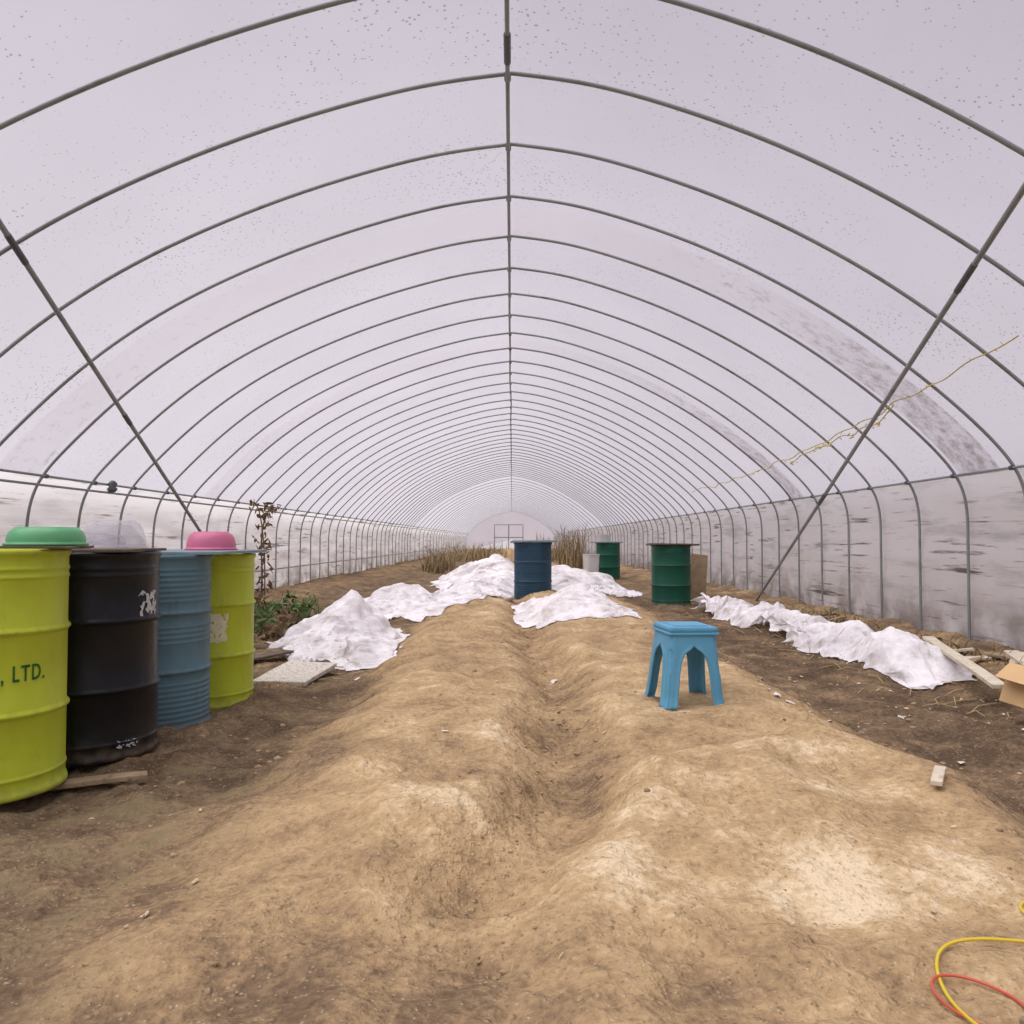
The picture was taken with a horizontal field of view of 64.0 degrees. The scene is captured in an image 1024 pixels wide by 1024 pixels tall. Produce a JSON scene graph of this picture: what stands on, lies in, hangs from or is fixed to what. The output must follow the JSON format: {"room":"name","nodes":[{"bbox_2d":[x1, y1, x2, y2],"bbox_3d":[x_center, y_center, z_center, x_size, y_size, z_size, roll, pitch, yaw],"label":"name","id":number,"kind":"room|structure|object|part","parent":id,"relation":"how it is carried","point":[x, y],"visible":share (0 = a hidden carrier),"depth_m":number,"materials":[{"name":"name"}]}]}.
{"room":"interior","nodes":[
{"label":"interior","id":0,"kind":"room"},
{"bbox_2d":[0,471,465,590],"bbox_3d":[-4.165,1.448,36.022,0.192,1.530,77.900,0,-2,0],"label":"wall","id":1,"kind":"structure","parent":0,"point":[51,507],"depth_m":11.29,"materials":[{"name":"white plastic"}]},
{"bbox_2d":[0,0,1020,532],"bbox_3d":[-0.106,-0.367,36.109,7.925,2.150,77.950,0,-2,0],"label":"ceiling","id":2,"kind":"structure","parent":0,"point":[517,0],"depth_m":6.11,"materials":[{"name":"white plastic"}]},
{"bbox_2d":[817,342,982,467],"bbox_3d":[-0.106,-1.364,6.761,7.894,2.116,0.580,0,-2,0],"label":"strip","id":3,"kind":"object","parent":2,"relation":"attached to","point":[968,445],"visible":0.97,"depth_m":6.70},
{"bbox_2d":[0,548,1023,1023],"bbox_3d":[0.000,2.191,38.427,44.000,0.280,100.959,0,-2,0],"label":"floor","id":4,"kind":"structure","parent":0,"point":[720,901],"depth_m":2.29,"materials":[{"name":"soil"}]},
{"bbox_2d":[0,549,71,804],"bbox_3d":[-1.980,0.579,3.052,0.593,0.880,0.593,2,-2,-37],"label":"drum","id":5,"kind":"object","parent":4,"relation":"on","point":[34,583],"visible":0.98,"depth_m":2.94,"materials":[{"name":"paint"}]},
{"bbox_2d":[0,545,93,548],"bbox_3d":[-1.880,0.134,3.118,0.460,0.013,0.401,1,-2,-17],"label":"board","id":6,"kind":"object","parent":5,"relation":"on","point":[88,546],"visible":0.84,"depth_m":2.97,"materials":[{"name":"brown wood"}]},
{"bbox_2d":[2,527,88,545],"bbox_3d":[-1.770,0.093,3.119,0.290,0.070,0.290,0,-2,0],"label":"plastic bowl","id":7,"kind":"object","parent":6,"relation":"on","point":[17,536],"visible":1,"depth_m":3.01,"materials":[{"name":"green plastic"}]},
{"bbox_2d":[49,771,146,790],"bbox_3d":[-1.660,1.042,3.167,0.460,0.025,0.074,1,-2,-24],"label":"wooden plank","id":8,"kind":"object","parent":4,"relation":"on","point":[137,775],"visible":0.56,"depth_m":3.18,"materials":[{"name":"brown wood"}]},
{"bbox_2d":[65,551,161,767],"bbox_3d":[-1.890,0.618,3.661,0.593,0.880,0.593,-2,-2,37],"label":"drum","id":9,"kind":"object","parent":4,"relation":"on","point":[113,679],"visible":0.66,"depth_m":3.46,"materials":[{"name":"black paint"}]},
{"bbox_2d":[72,548,166,551],"bbox_3d":[-1.885,0.170,3.656,0.520,0.015,0.501,0,-2,-7],"label":"board","id":10,"kind":"object","parent":9,"relation":"on","point":[86,549],"visible":0.59,"depth_m":3.44,"materials":[{"name":"brown wood"}]},
{"bbox_2d":[87,536,127,547],"bbox_3d":[-1.829,0.132,3.679,0.206,0.060,0.207,0,-2,0],"label":"plastic container","id":11,"kind":"object","parent":10,"relation":"on","point":[87,536],"visible":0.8,"depth_m":3.75,"materials":[{"name":"plastic"}]},
{"bbox_2d":[86,520,148,548],"bbox_3d":[-1.789,0.100,3.680,0.297,0.125,0.298,0,-2,0],"label":"plastic container","id":12,"kind":"object","parent":10,"relation":"on","point":[93,520],"visible":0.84,"depth_m":3.62,"materials":[{"name":"clear plastic"}]},
{"bbox_2d":[157,555,212,728],"bbox_3d":[-1.880,0.662,4.280,0.593,0.880,0.593,2,-2,-37],"label":"drum","id":13,"kind":"object","parent":4,"relation":"on","point":[184,664],"visible":0.48,"depth_m":4.12,"materials":[{"name":"paint"}]},
{"bbox_2d":[209,553,255,708],"bbox_3d":[-1.845,0.690,4.909,0.593,0.880,0.593,2,-2,-37],"label":"drum","id":14,"kind":"object","parent":4,"relation":"on","point":[232,649],"visible":0.44,"depth_m":4.74,"materials":[{"name":"paint"}]},
{"bbox_2d":[161,549,266,554],"bbox_3d":[-1.800,0.225,4.655,0.580,0.019,0.981,0,-2,-3],"label":"board","id":15,"kind":"object","parent":14,"relation":"on","point":[168,551],"visible":0.73,"depth_m":4.28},
{"bbox_2d":[184,532,237,549],"bbox_3d":[-1.730,0.166,4.717,0.294,0.105,0.294,0,-2,0],"label":"plastic bowl","id":16,"kind":"object","parent":15,"relation":"on","point":[195,540],"visible":1,"depth_m":4.61,"materials":[{"name":"pink plastic"}]},
{"bbox_2d":[254,590,268,612],"bbox_3d":[-2.951,1.100,9.250,0.403,0.422,0.438,-2,-3,39],"label":"leafy weed","id":17,"kind":"object","parent":4,"relation":"on","point":[258,599],"visible":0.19,"depth_m":9.31,"materials":[{"name":"green plant"}]},
{"bbox_2d":[254,597,271,630],"bbox_3d":[-2.620,1.039,8.214,0.461,0.397,0.433,0,-2,0],"label":"leafy weed","id":18,"kind":"object","parent":4,"relation":"on","point":[256,606],"visible":0.24,"depth_m":8.15,"materials":[{"name":"green plant"}]},
{"bbox_2d":[249,500,281,596],"bbox_3d":[-3.664,0.577,12.238,0.536,1.565,0.337,0,-2,0],"label":"climbing plant","id":19,"kind":"object","parent":4,"relation":"on","point":[271,509],"visible":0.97,"depth_m":12.23,"materials":[{"name":"brown plant"}]},
{"bbox_3d":[-3.662,0.576,12.238,0.333,1.427,0.119,0,-2,0],"label":"stem","id":20,"kind":"part","parent":19,"relation":"part of","materials":[{"name":"brown plant"}]},
{"bbox_2d":[254,607,279,647],"bbox_3d":[-2.214,1.015,7.000,0.412,0.420,0.444,1,-2,-34],"label":"leafy weed","id":21,"kind":"object","parent":4,"relation":"on","point":[260,617],"visible":0.27,"depth_m":6.98,"materials":[{"name":"green plant"}]},
{"bbox_3d":[-2.213,1.019,6.987,0.323,0.286,0.372,1,-2,-29],"label":"stem","id":22,"kind":"part","parent":21,"relation":"part of","materials":[{"name":"green plant"}]},
{"bbox_2d":[256,596,288,621],"bbox_3d":[-2.690,1.106,8.877,0.540,0.370,0.356,1,-2,-16],"label":"leafy weed","id":23,"kind":"object","parent":4,"relation":"on","point":[279,605],"visible":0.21,"depth_m":8.86,"materials":[{"name":"green plant"}]},
{"bbox_2d":[253,649,293,660],"bbox_3d":[-1.920,1.110,6.316,0.120,0.026,0.551,-1,-1,29],"label":"wooden plank","id":24,"kind":"object","parent":4,"relation":"on","point":[278,652],"visible":0.69,"depth_m":6.37,"materials":[{"name":"brown wood"}]},
{"bbox_2d":[254,606,300,641],"bbox_3d":[-2.201,1.068,7.608,0.489,0.432,0.472,0,-2,12],"label":"leafy weed","id":25,"kind":"object","parent":4,"relation":"on","point":[283,616],"visible":0.75,"depth_m":7.53,"materials":[{"name":"brown plant"}]},
{"bbox_2d":[254,593,324,638],"bbox_3d":[-2.913,1.111,9.030,1.528,0.394,4.465,0,-2,-4],"label":"clump","id":26,"kind":"object","parent":4,"relation":"on","point":[272,600],"visible":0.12,"depth_m":10.08,"materials":[{"name":"plant"}]},
{"bbox_2d":[268,600,317,628],"bbox_3d":[-2.386,1.149,8.850,0.505,0.408,0.488,0,-2,0],"label":"leafy weed","id":27,"kind":"object","parent":4,"relation":"on","point":[304,612],"visible":0.56,"depth_m":8.77,"materials":[{"name":"green plant"}]},
{"bbox_2d":[253,661,336,686],"bbox_3d":[-1.500,1.120,5.715,0.361,0.052,0.781,0,-2,3],"label":"board","id":28,"kind":"object","parent":4,"relation":"on","point":[299,673],"visible":0.91,"depth_m":5.64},
{"bbox_2d":[281,590,318,621],"bbox_3d":[-2.458,1.122,9.567,0.421,0.442,0.379,0,-2,0],"label":"leafy weed","id":29,"kind":"object","parent":4,"relation":"on","point":[288,596],"visible":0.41,"depth_m":9.53,"materials":[{"name":"green plant"}]},
{"bbox_3d":[-2.458,1.139,9.550,0.421,0.286,0.296,0,-2,0],"label":"stem","id":30,"kind":"part","parent":29,"relation":"part of","materials":[{"name":"green plant"}]},
{"bbox_2d":[264,589,408,670],"bbox_3d":[-1.590,0.977,7.509,1.397,0.503,2.984,0,-2,0],"label":"fleece","id":31,"kind":"object","parent":4,"relation":"on","point":[350,624],"visible":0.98,"depth_m":6.94},
{"bbox_2d":[364,582,464,621],"bbox_3d":[-1.415,1.159,11.171,1.715,0.365,3.504,0,-2,0],"label":"fleece","id":32,"kind":"object","parent":4,"relation":"on","point":[413,602],"visible":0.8,"depth_m":10.75},
{"bbox_2d":[414,540,462,573],"bbox_3d":[-2.288,1.376,25.612,1.840,1.005,4.656,0,-2,0],"label":"dry reeds","id":33,"kind":"object","parent":4,"relation":"on","point":[434,565],"visible":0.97,"depth_m":24.57,"materials":[{"name":"plant"}]},
{"bbox_2d":[429,554,513,588],"bbox_3d":[-0.583,1.281,18.592,2.558,0.660,7.160,0,-2,0],"label":"fleece","id":34,"kind":"object","parent":4,"relation":"on","point":[495,565],"visible":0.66,"depth_m":17.62},
{"bbox_2d":[451,540,509,561],"bbox_3d":[-1.426,1.797,38.016,3.526,1.029,6.446,0,-2,0],"label":"dry reeds","id":35,"kind":"object","parent":4,"relation":"on","point":[475,556],"visible":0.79,"depth_m":37.22,"materials":[{"name":"plant"}]},
{"bbox_2d":[448,576,513,605],"bbox_3d":[-0.602,1.216,12.827,1.689,0.360,5.124,0,-2,0],"label":"fleece","id":36,"kind":"object","parent":4,"relation":"on","point":[475,587],"visible":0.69,"depth_m":12.08},
{"bbox_2d":[494,524,522,548],"bbox_3d":[-0.300,2.311,74.865,2.690,2.362,0.090,0,-2,0],"label":"door","id":37,"kind":"structure","parent":4,"relation":"on","point":[508,537],"depth_m":74.82,"materials":[{"name":"paint"}]},
{"bbox_2d":[0,593,1023,986],"bbox_3d":[0.353,1.109,6.919,6.503,0.257,10.514,0,-2,0],"label":"clod","id":38,"kind":"object","parent":4,"relation":"on","point":[599,775],"visible":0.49,"depth_m":3.51,"materials":[{"name":"brown soil"}]},
{"bbox_2d":[0,0,1023,639],"bbox_3d":[-0.130,0.372,36.064,8.112,3.584,77.912,0,-2,0],"label":"frame","id":39,"kind":"object","parent":4,"relation":"on","point":[14,245],"visible":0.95,"depth_m":7.12,"materials":[{"name":"grey metal"}]},
{"bbox_2d":[107,480,116,492],"bbox_3d":[-3.982,-0.254,8.163,0.086,0.125,0.095,-2,-3,42],"label":"knot","id":40,"kind":"object","parent":39,"relation":"attached to","point":[112,484],"visible":1,"depth_m":8.14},
{"bbox_2d":[692,335,1018,492],"bbox_3d":[2.960,-0.679,8.979,0.086,0.502,8.104,0,-2,-1],"label":"twine","id":41,"kind":"object","parent":39,"relation":"hanging from","point":[888,411],"visible":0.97,"depth_m":6.95,"materials":[{"name":"beige fabric"}]},
{"bbox_2d":[514,543,551,599],"bbox_3d":[0.320,0.911,12.576,0.593,0.880,0.593,0,-2,-2],"label":"drum","id":42,"kind":"object","parent":4,"relation":"on","point":[532,561],"visible":0.84,"depth_m":12.33,"materials":[{"name":"blue paint"}]},
{"bbox_2d":[510,540,555,542],"bbox_3d":[0.320,0.453,12.592,0.640,0.052,0.602,0,-2,-6],"label":"board","id":43,"kind":"object","parent":42,"relation":"on","point":[512,541],"visible":0.99,"depth_m":12.31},
{"bbox_2d":[536,532,570,561],"bbox_3d":[1.987,1.675,40.087,2.404,1.384,7.675,0,-2,0],"label":"dry reeds","id":44,"kind":"object","parent":4,"relation":"on","point":[554,550],"visible":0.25,"depth_m":38.57,"materials":[{"name":"plant"}]},
{"bbox_2d":[551,521,590,568],"bbox_3d":[1.782,1.048,24.751,1.622,1.586,4.218,0,-2,-5],"label":"dry reeds","id":45,"kind":"object","parent":4,"relation":"on","point":[573,561],"visible":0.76,"depth_m":24.03,"materials":[{"name":"plant"}]},
{"bbox_2d":[124,627,1020,958],"bbox_3d":[0.296,1.053,5.318,5.746,0.240,7.268,0,-2,0],"label":"dry leaves","id":46,"kind":"object","parent":4,"relation":"on","point":[784,719],"visible":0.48,"depth_m":3.49,"materials":[{"name":"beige plant"}]},
{"bbox_2d":[511,582,640,627],"bbox_3d":[0.717,1.083,9.890,1.486,0.404,3.742,0,-2,0],"label":"fleece","id":47,"kind":"object","parent":4,"relation":"on","point":[576,601],"visible":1,"depth_m":8.99},
{"bbox_2d":[582,554,599,572],"bbox_3d":[1.860,1.300,19.267,0.364,0.620,0.428,0,-2,-11],"label":"plastic tub","id":48,"kind":"object","parent":4,"relation":"on","point":[590,561],"visible":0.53,"depth_m":19.09,"materials":[{"name":"white plastic"}]},
{"bbox_2d":[552,564,641,597],"bbox_3d":[1.220,1.187,14.387,2.145,0.563,4.770,0,-2,0],"label":"fleece","id":49,"kind":"object","parent":4,"relation":"on","point":[563,576],"visible":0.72,"depth_m":13.56},
{"bbox_2d":[596,543,619,579],"bbox_3d":[2.340,1.194,19.971,0.593,0.880,0.593,2,-2,-37],"label":"drum","id":50,"kind":"object","parent":4,"relation":"on","point":[609,557],"visible":0.77,"depth_m":19.72,"materials":[{"name":"green paint"}]},
{"bbox_2d":[590,542,622,542],"bbox_3d":[2.300,0.739,19.986,0.620,0.039,0.602,1,-2,-14],"label":"board","id":51,"kind":"object","parent":50,"relation":"on","point":[590,542],"visible":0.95,"depth_m":19.71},
{"bbox_2d":[596,534,611,541],"bbox_3d":[2.220,0.631,19.890,0.364,0.170,0.321,0,-2,-11],"label":"plastic tub","id":52,"kind":"object","parent":51,"relation":"on","point":[600,537],"visible":1,"depth_m":19.76,"materials":[{"name":"white plastic"}]},
{"bbox_2d":[254,607,1023,717],"bbox_3d":[0.234,1.141,7.310,7.024,0.202,7.018,0,-2,0],"label":"twigs","id":53,"kind":"object","parent":4,"relation":"on","point":[973,710],"visible":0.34,"depth_m":5.55,"materials":[{"name":"wood"}]},
{"bbox_2d":[651,545,690,605],"bbox_3d":[2.360,0.937,12.175,0.593,0.880,0.593,-2,-2,37],"label":"drum","id":54,"kind":"object","parent":4,"relation":"on","point":[670,564],"visible":0.97,"depth_m":11.93,"materials":[{"name":"green paint"}]},
{"bbox_2d":[646,543,699,545],"bbox_3d":[2.380,0.483,12.191,0.660,0.039,0.621,1,-2,-3],"label":"board","id":55,"kind":"object","parent":54,"relation":"on","point":[680,544],"visible":0.99,"depth_m":11.88,"materials":[{"name":"brown wood"}]},
{"bbox_2d":[644,621,723,709],"bbox_3d":[0.858,0.756,4.106,0.339,0.415,0.341,1,-1,-10],"label":"plastic stool","id":56,"kind":"object","parent":4,"relation":"on","point":[673,640],"visible":0.92,"depth_m":3.99,"materials":[{"name":"blue plastic"}]},
{"bbox_3d":[0.865,0.561,4.106,0.174,0.006,0.174,1,-1,-10],"label":"seat panel","id":57,"kind":"part","parent":56,"relation":"part of","materials":[{"name":"blue plastic"}]},
{"bbox_3d":[0.865,0.575,4.106,0.248,0.026,0.248,1,-1,-10],"label":"seat","id":58,"kind":"part","parent":56,"relation":"part of","materials":[{"name":"blue plastic"}]},
{"bbox_2d":[354,646,1023,763],"bbox_3d":[0.108,1.013,4.501,4.434,0.221,2.190,-2,-3,39],"label":"scraps","id":59,"kind":"object","parent":4,"relation":"on","point":[551,681],"visible":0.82,"depth_m":4.14,"materials":[{"name":"white paper"}]},
{"bbox_2d":[691,553,707,598],"bbox_3d":[2.900,1.006,12.774,0.361,0.727,0.114,0,-2,-12],"label":"leaning board","id":60,"kind":"object","parent":4,"relation":"on","point":[699,563],"visible":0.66,"depth_m":12.77,"materials":[{"name":"brown wood"}]},
{"bbox_2d":[686,591,829,631],"bbox_3d":[2.751,1.134,9.359,0.714,0.289,4.294,0,-2,0],"label":"fleece","id":61,"kind":"object","parent":4,"relation":"on","point":[738,612],"visible":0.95,"depth_m":8.89},
{"bbox_2d":[811,613,836,615],"bbox_3d":[3.293,1.105,8.765,0.064,0.092,0.559,0,-2,-8],"label":"scrap","id":62,"kind":"object","parent":4,"relation":"on","point":[833,613],"visible":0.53,"depth_m":8.57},
{"bbox_2d":[830,608,838,614],"bbox_3d":[3.592,1.108,9.138,0.092,0.064,0.275,-1,-2,21],"label":"scrap","id":63,"kind":"object","parent":4,"relation":"on","point":[833,609],"visible":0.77,"depth_m":9.15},
{"bbox_2d":[868,626,880,631],"bbox_3d":[3.437,1.124,7.783,0.094,0.041,0.479,0,-2,-2],"label":"scrap","id":64,"kind":"object","parent":4,"relation":"on","point":[872,628],"visible":0.09,"depth_m":7.77,"materials":[{"name":"brown"}]},
{"bbox_2d":[780,620,976,688],"bbox_3d":[2.796,1.039,6.509,0.685,0.346,2.440,0,-2,-10],"label":"fleece","id":65,"kind":"object","parent":4,"relation":"on","point":[908,660],"visible":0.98,"depth_m":5.92},
{"bbox_2d":[922,636,1003,688],"bbox_3d":[2.980,0.978,5.470,0.080,0.115,1.649,0,-2,14],"label":"wooden plank","id":66,"kind":"object","parent":65,"relation":"on","point":[979,672],"visible":0.84,"depth_m":5.21,"materials":[{"name":"beige wood"}]},
{"bbox_2d":[782,600,1023,664],"bbox_3d":[3.382,1.082,7.763,0.761,0.209,5.342,0,-2,0],"label":"clump","id":67,"kind":"object","parent":4,"relation":"on","point":[792,604],"visible":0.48,"depth_m":6.84,"materials":[{"name":"plant"}]},
{"bbox_2d":[930,765,945,785],"bbox_3d":[1.401,0.866,2.694,0.035,0.026,0.170,-1,-2,31],"label":"scrap","id":68,"kind":"object","parent":4,"relation":"on","point":[938,775],"visible":1,"depth_m":2.67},
{"bbox_2d":[953,648,973,651],"bbox_3d":[3.310,1.023,6.063,0.182,0.047,0.079,-1,-2,19],"label":"scrap","id":69,"kind":"object","parent":4,"relation":"on","point":[962,649],"visible":0.59,"depth_m":6.02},
{"bbox_2d":[930,973,1023,1023],"bbox_3d":[0.940,0.913,1.571,0.310,0.026,0.194,1,-2,-31],"label":"cable","id":70,"kind":"object","parent":4,"relation":"on","point":[935,977],"visible":1,"depth_m":1.58,"materials":[{"name":"rubber"}]},
{"bbox_2d":[964,656,991,660],"bbox_3d":[3.259,1.026,5.765,0.258,0.033,0.066,1,-2,-25],"label":"scrap","id":71,"kind":"object","parent":4,"relation":"on","point":[968,657],"visible":0.51,"depth_m":5.77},
{"bbox_2d":[969,654,987,662],"bbox_3d":[3.266,1.030,5.751,0.049,0.023,0.446,0,-2,41],"label":"scrap","id":72,"kind":"object","parent":4,"relation":"on","point":[976,659],"visible":0.46,"depth_m":5.69,"materials":[{"name":"brown wood"}]},
{"bbox_2d":[935,901,1023,1023],"bbox_3d":[1.041,0.916,1.695,0.753,0.038,0.211,2,-3,-42],"label":"cable","id":73,"kind":"object","parent":4,"relation":"on","point":[1021,904],"visible":1,"depth_m":1.70,"materials":[{"name":"yellow rubber"}]},
{"bbox_2d":[979,652,1012,659],"bbox_3d":[3.471,1.019,5.789,0.092,0.036,0.384,0,-2,-7],"label":"scrap","id":74,"kind":"object","parent":4,"relation":"on","point":[995,654],"visible":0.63,"depth_m":5.82,"materials":[{"name":"brown wood"}]},
{"bbox_2d":[995,662,1023,708],"bbox_3d":[2.768,0.945,4.086,0.498,0.350,0.443,1,-2,-20],"label":"cardboard box","id":75,"kind":"object","parent":4,"relation":"on","point":[1012,693],"visible":1,"depth_m":4.16,"materials":[{"name":"brown cardboard"}]},
{"bbox_2d":[1003,650,1023,665],"bbox_3d":[3.488,1.008,5.618,0.094,0.060,0.501,-1,-2,17],"label":"scrap","id":76,"kind":"object","parent":4,"relation":"on","point":[1016,656],"visible":0.85,"depth_m":5.68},
{"bbox_2d":[1009,651,1023,663],"bbox_3d":[3.500,1.013,5.669,0.085,0.071,0.289,-2,-2,38],"label":"scrap","id":77,"kind":"object","parent":76,"relation":"on","point":[1013,660],"visible":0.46,"depth_m":5.63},
{"bbox_2d":[1019,1016,1023,1023],"bbox_3d":[1.151,0.913,1.520,0.501,0.031,0.160,1,-2,-33],"label":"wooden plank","id":78,"kind":"object","parent":4,"relation":"on","point":[1021,1020],"visible":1,"depth_m":1.45,"materials":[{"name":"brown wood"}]},
{"label":"scrap","id":79,"kind":"object","parent":4,"relation":"on","visible":0},
{"bbox_2d":[827,616,846,621],"bbox_3d":[3.344,1.100,8.444,0.358,0.034,0.041,2,-3,-42],"label":"scrap","id":80,"kind":"object","parent":79,"relation":"on","point":[841,617],"visible":0.79,"depth_m":8.43,"materials":[{"name":"brown wood"}]},
{"bbox_2d":[554,467,1023,650],"bbox_3d":[3.931,1.448,36.022,0.149,1.530,77.900,0,-2,0],"label":"wall","id":81,"kind":"structure","parent":0,"point":[995,500],"depth_m":8.47,"materials":[{"name":"white plastic"}]}
]}

